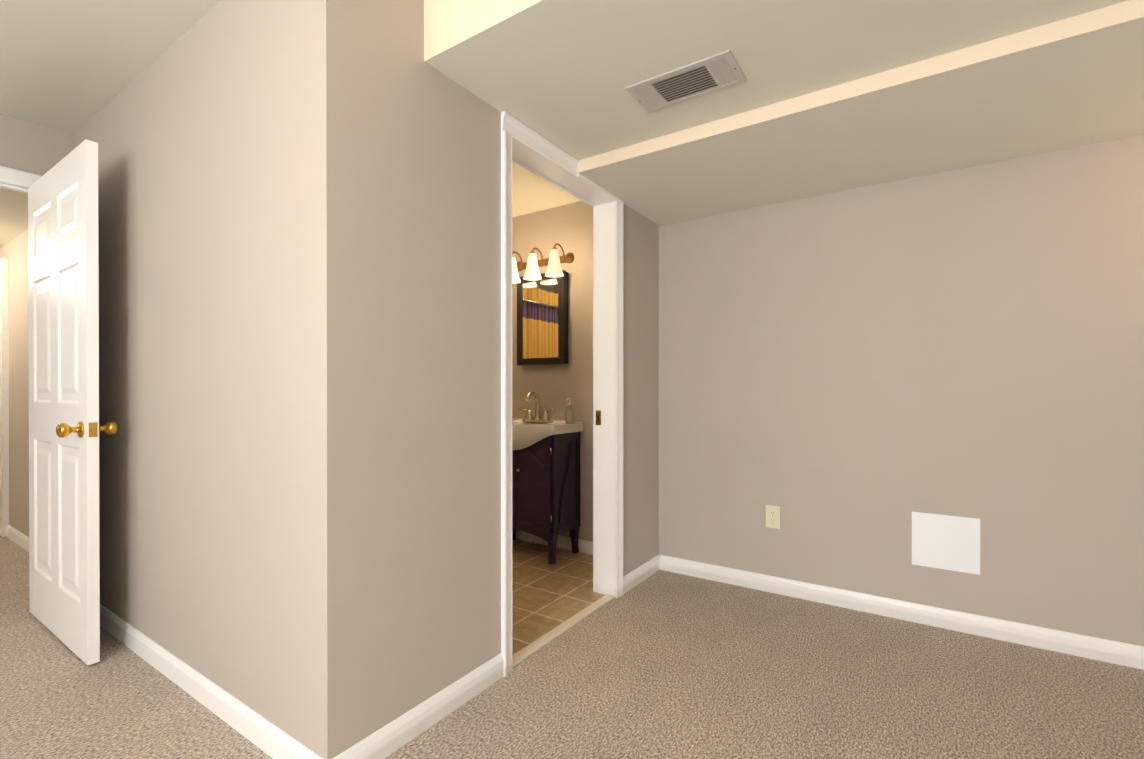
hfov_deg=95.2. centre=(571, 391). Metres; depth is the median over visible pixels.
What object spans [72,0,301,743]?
wall
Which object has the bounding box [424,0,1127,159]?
ceiling
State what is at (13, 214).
ceiling
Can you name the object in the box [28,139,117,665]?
door leaf
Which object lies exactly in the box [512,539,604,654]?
floor
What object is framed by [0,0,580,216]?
ceiling
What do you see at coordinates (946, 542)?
access panel
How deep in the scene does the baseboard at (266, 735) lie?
1.74 m
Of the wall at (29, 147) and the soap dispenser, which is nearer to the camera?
the wall at (29, 147)
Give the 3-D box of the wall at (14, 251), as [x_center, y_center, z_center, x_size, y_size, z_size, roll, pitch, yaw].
[-4.113,-0.116,3.864,3.870,2.340,0.100,0,0,34]
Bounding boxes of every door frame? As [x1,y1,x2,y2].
[0,166,41,193]
[0,258,8,536]
[501,111,623,676]
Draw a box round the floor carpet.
[0,536,1143,758]
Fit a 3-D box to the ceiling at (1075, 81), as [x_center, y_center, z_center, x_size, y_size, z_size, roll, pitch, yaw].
[1.886,-1.130,1.650,3.900,0.295,0.901,0,0,34]
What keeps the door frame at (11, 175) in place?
attached to the wall at (29, 147)
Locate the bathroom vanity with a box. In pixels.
[512,391,582,563]
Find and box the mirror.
[517,270,567,365]
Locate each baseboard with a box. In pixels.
[6,525,28,551]
[100,604,341,758]
[334,653,503,758]
[516,530,592,554]
[623,554,661,593]
[662,555,1143,669]
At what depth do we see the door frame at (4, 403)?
3.75 m
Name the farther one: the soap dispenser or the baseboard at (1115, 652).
the soap dispenser
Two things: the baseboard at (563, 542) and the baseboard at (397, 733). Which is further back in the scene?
the baseboard at (563, 542)
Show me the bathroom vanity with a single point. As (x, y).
(545, 478)
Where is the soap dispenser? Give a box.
[565,398,573,422]
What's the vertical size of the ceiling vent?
0.008 m
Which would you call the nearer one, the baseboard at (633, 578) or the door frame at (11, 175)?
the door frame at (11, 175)
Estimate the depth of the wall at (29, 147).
2.49 m
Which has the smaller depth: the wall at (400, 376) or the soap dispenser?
the wall at (400, 376)
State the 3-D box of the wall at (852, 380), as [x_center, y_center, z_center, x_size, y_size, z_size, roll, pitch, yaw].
[1.210,-0.112,2.739,6.230,2.340,0.150,0,0,34]
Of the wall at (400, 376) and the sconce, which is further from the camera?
the sconce
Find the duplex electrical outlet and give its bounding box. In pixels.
[766,505,779,528]
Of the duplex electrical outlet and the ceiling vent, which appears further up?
the ceiling vent
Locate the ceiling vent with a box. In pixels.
[624,49,746,113]
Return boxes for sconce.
[512,243,573,283]
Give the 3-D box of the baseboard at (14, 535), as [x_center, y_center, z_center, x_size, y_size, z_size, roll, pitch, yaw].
[-4.102,1.012,3.794,3.770,0.085,0.013,0,0,34]
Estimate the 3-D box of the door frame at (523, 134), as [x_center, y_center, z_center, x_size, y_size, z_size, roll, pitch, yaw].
[-0.058,0.010,2.368,0.163,2.099,0.930,0,0,34]
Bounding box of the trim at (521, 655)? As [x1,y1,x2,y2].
[513,594,614,666]
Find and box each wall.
[0,114,71,175]
[0,230,28,536]
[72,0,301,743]
[300,0,658,758]
[512,134,1143,645]
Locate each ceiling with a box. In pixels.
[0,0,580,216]
[0,188,27,247]
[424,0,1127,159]
[577,0,1143,224]
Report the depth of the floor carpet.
1.82 m
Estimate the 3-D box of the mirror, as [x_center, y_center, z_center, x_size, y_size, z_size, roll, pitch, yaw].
[-0.203,-0.487,3.555,0.400,0.615,0.060,0,0,34]
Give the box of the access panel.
[912,511,979,574]
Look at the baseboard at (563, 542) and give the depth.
3.49 m

